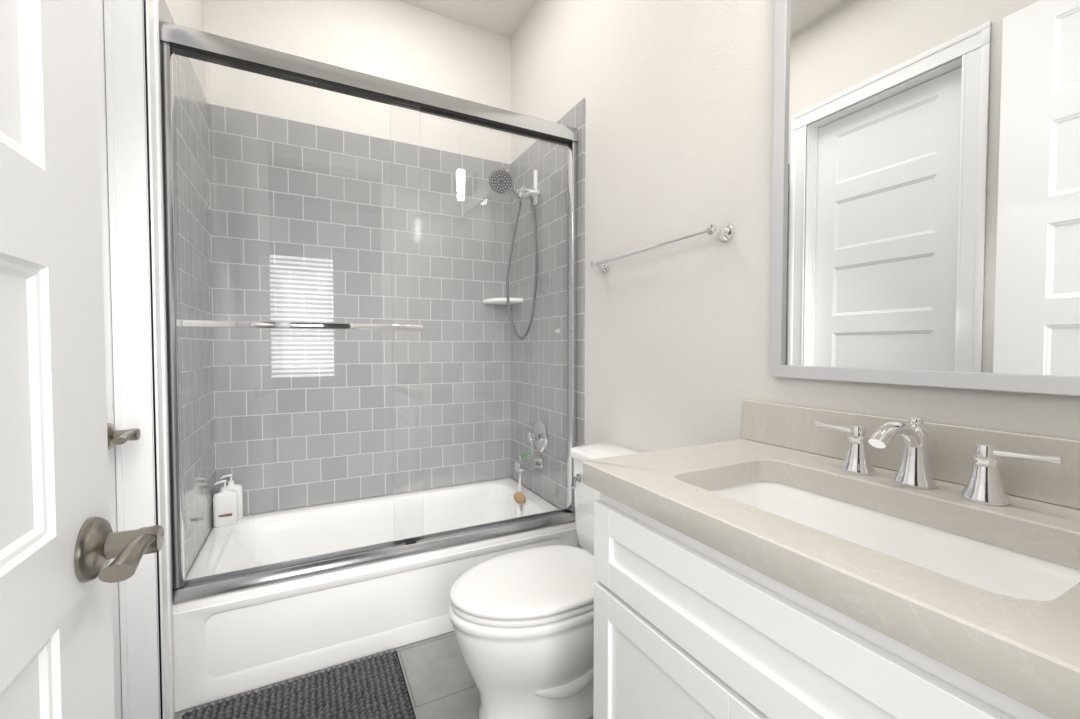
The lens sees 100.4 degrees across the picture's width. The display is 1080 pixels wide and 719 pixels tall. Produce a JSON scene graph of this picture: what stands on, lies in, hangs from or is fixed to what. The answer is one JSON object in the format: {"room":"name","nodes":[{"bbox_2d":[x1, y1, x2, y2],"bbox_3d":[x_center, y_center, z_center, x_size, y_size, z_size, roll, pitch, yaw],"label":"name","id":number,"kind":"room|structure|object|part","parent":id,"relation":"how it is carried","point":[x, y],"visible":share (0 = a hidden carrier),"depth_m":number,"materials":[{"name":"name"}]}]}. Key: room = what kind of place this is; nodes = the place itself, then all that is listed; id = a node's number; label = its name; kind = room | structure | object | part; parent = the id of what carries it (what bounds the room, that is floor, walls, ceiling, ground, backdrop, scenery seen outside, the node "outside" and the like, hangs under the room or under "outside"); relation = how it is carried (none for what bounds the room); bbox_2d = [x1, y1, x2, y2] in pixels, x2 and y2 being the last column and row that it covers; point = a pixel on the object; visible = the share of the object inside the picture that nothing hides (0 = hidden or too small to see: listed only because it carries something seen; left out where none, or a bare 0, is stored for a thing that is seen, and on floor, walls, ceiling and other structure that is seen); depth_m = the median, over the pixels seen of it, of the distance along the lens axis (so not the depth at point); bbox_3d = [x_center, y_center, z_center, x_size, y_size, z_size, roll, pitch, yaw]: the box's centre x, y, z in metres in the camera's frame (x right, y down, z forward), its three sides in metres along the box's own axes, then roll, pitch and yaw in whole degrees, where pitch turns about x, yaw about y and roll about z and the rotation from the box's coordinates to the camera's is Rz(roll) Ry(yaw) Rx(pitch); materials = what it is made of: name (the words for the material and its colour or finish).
{"room":"bathroom","nodes":[
{"label":"bathroom","id":0,"kind":"room"},
{"bbox_2d":[165,0,203,31],"bbox_3d":[-0.978,-0.384,0.863,0.115,3.080,2.755,-1,2,-27],"label":"wall","id":1,"kind":"structure","parent":0,"point":[188,13],"depth_m":1.80,"materials":[{"name":"paint"}]},
{"bbox_2d":[96,0,122,718],"bbox_3d":[-1.063,-0.098,0.950,0.035,2.478,0.705,-1,2,-27],"label":"door leaf","id":2,"kind":"structure","parent":1,"relation":"in","point":[108,322],"depth_m":1.25,"materials":[{"name":"white paint"}]},
{"bbox_2d":[107,423,140,449],"bbox_3d":[-1.135,0.209,1.214,0.070,0.074,0.128,-1,2,-27],"label":"door handle","id":3,"kind":"object","parent":2,"relation":"attached to","point":[115,436],"depth_m":1.22,"materials":[{"name":"silver metal"}]},
{"bbox_2d":[104,0,174,718],"bbox_3d":[-1.019,-0.142,0.972,0.132,2.590,0.905,-1,2,-27],"label":"door frame","id":4,"kind":"structure","parent":1,"relation":"attached to","point":[126,130],"depth_m":1.30,"materials":[{"name":"white paint"}]},
{"bbox_2d":[158,0,174,589],"bbox_3d":[-1.367,-0.205,1.767,0.010,1.949,0.800,-1,2,-27],"label":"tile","id":5,"kind":"structure","parent":1,"relation":"attached to","point":[165,15],"depth_m":1.46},
{"bbox_2d":[204,0,510,110],"bbox_3d":[-0.944,-0.430,2.491,1.660,3.080,0.115,-1,2,-27],"label":"wall","id":6,"kind":"structure","parent":0,"point":[402,42],"depth_m":2.44,"materials":[{"name":"paint"}]},
{"bbox_2d":[174,631,592,718],"bbox_3d":[-0.370,1.202,1.010,2.260,0.100,3.355,-1,2,-27],"label":"floor","id":7,"kind":"structure","parent":0,"point":[440,682],"depth_m":1.59,"materials":[{"name":"tile"}]},
{"bbox_2d":[182,650,415,718],"bbox_3d":[-0.738,1.128,1.375,0.660,0.026,0.482,-1,2,-27],"label":"rug","id":8,"kind":"object","parent":7,"relation":"on","point":[372,687],"visible":0.96,"depth_m":1.49,"materials":[{"name":"grey fabric"}]},
{"bbox_2d":[172,521,577,712],"bbox_3d":[-0.682,0.941,2.146,1.543,0.360,0.804,-1,2,-27],"label":"bathtub","id":9,"kind":"object","parent":7,"relation":"on","point":[230,643],"visible":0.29,"depth_m":1.64,"materials":[{"name":"white ceramic"}]},
{"bbox_2d":[159,20,578,602],"bbox_3d":[-0.512,-0.150,1.781,1.524,1.839,0.096,-1,2,-27],"label":"shower door","id":10,"kind":"structure","parent":9,"relation":"on","point":[371,321],"depth_m":1.67,"materials":[{"name":"clear glass"}]},
{"bbox_3d":[-0.816,-0.123,1.621,0.774,1.733,0.006,-1,2,-27],"label":"glass","id":11,"kind":"part","parent":10,"relation":"part of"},
{"bbox_2d":[170,43,571,544],"bbox_3d":[-0.515,-0.132,1.789,1.466,1.734,0.052,-1,2,-27],"label":"guide","id":12,"kind":"object","parent":10,"relation":"attached to","point":[438,111],"visible":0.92,"depth_m":1.78,"materials":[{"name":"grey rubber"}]},
{"bbox_3d":[-0.226,-0.132,1.952,0.800,1.733,0.006,-1,2,-27],"label":"glass","id":13,"kind":"part","parent":10,"relation":"part of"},
{"bbox_2d":[449,443,641,718],"bbox_3d":[0.071,0.747,1.518,0.761,0.782,0.492,-1,2,-27],"label":"toilet","id":14,"kind":"object","parent":7,"relation":"on","point":[522,621],"visible":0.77,"depth_m":1.35,"materials":[{"name":"white ceramic"}]},
{"bbox_3d":[-0.025,0.727,1.468,0.541,0.052,0.392,-1,2,-27],"label":"seat","id":15,"kind":"part","parent":14,"relation":"part of","materials":[{"name":"white plastic"}]},
{"bbox_3d":[0.131,0.458,1.699,0.070,0.033,0.081,-1,2,-27],"label":"lever","id":16,"kind":"part","parent":14,"relation":"part of","materials":[{"name":"silver metal"}]},
{"bbox_3d":[0.314,0.551,1.637,0.216,0.397,0.492,-1,2,-27],"label":"tank","id":17,"kind":"part","parent":14,"relation":"part of","materials":[{"name":"white ceramic"}]},
{"bbox_2d":[583,400,1079,718],"bbox_3d":[0.558,0.635,0.781,0.569,1.046,0.921,-1,2,-27],"label":"bathroom vanity","id":18,"kind":"object","parent":7,"relation":"on","point":[781,561],"visible":1,"depth_m":0.74,"materials":[{"name":"white wood"}]},
{"bbox_2d":[814,416,1063,506],"bbox_3d":[0.673,0.176,0.841,0.174,0.131,0.380,-1,2,-27],"label":"faucet","id":19,"kind":"object","parent":18,"relation":"on","point":[913,480],"depth_m":0.84,"materials":[{"name":"silver metal"}]},
{"bbox_2d":[398,0,535,38],"bbox_3d":[-0.370,-1.976,0.921,2.260,0.100,3.355,-1,2,-27],"label":"ceiling","id":20,"kind":"structure","parent":0,"point":[505,18],"depth_m":2.55,"materials":[{"name":"paint"}]},
{"bbox_2d":[511,0,1079,452],"bbox_3d":[0.474,-0.407,1.670,0.115,3.080,2.870,-1,2,-27],"label":"wall","id":21,"kind":"structure","parent":0,"point":[679,110],"depth_m":1.53,"materials":[{"name":"paint"}]},
{"bbox_2d":[556,98,584,548],"bbox_3d":[0.009,-0.043,2.451,0.010,2.310,0.845,-1,2,-27],"label":"tile","id":22,"kind":"structure","parent":21,"relation":"attached to","point":[574,117],"depth_m":2.08,"materials":[{"name":"grey tile"}]},
{"bbox_2d":[590,223,733,271],"bbox_3d":[0.392,-0.393,1.626,0.070,0.054,0.681,-1,2,-27],"label":"towel rail","id":23,"kind":"object","parent":21,"relation":"attached to","point":[724,232],"visible":1,"depth_m":1.45,"materials":[{"name":"silver metal"}]},
{"bbox_2d":[742,400,1079,593],"bbox_3d":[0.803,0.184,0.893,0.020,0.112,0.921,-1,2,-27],"label":"sink","id":24,"kind":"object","parent":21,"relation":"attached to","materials":[{"name":"ceramic"}]},
{"bbox_2d":[770,0,1079,395],"bbox_3d":[0.821,-0.524,0.837,0.022,1.160,0.832,-1,2,-27],"label":"mirror","id":25,"kind":"object","parent":21,"relation":"attached to","point":[926,200],"visible":0.96,"depth_m":0.91,"materials":[{"name":"white mirror"}]},
{"bbox_3d":[0.363,-0.362,0.066,1.545,3.080,0.115,-1,2,-27],"label":"wall","id":26,"kind":"structure","parent":0,"visible":0},
{"bbox_2d":[0,0,114,718],"bbox_3d":[-0.401,-0.077,0.216,0.035,2.478,0.825,-1,2,-27],"label":"door leaf","id":27,"kind":"structure","parent":26,"relation":"in","point":[56,644],"depth_m":0.47,"materials":[{"name":"white paint"}]},
{"bbox_2d":[74,517,163,582],"bbox_3d":[-0.500,0.228,0.533,0.070,0.074,0.128,-1,2,-27],"label":"door handle","id":28,"kind":"object","parent":27,"relation":"attached to","point":[100,544],"depth_m":0.53,"materials":[{"name":"silver metal"}]}
]}

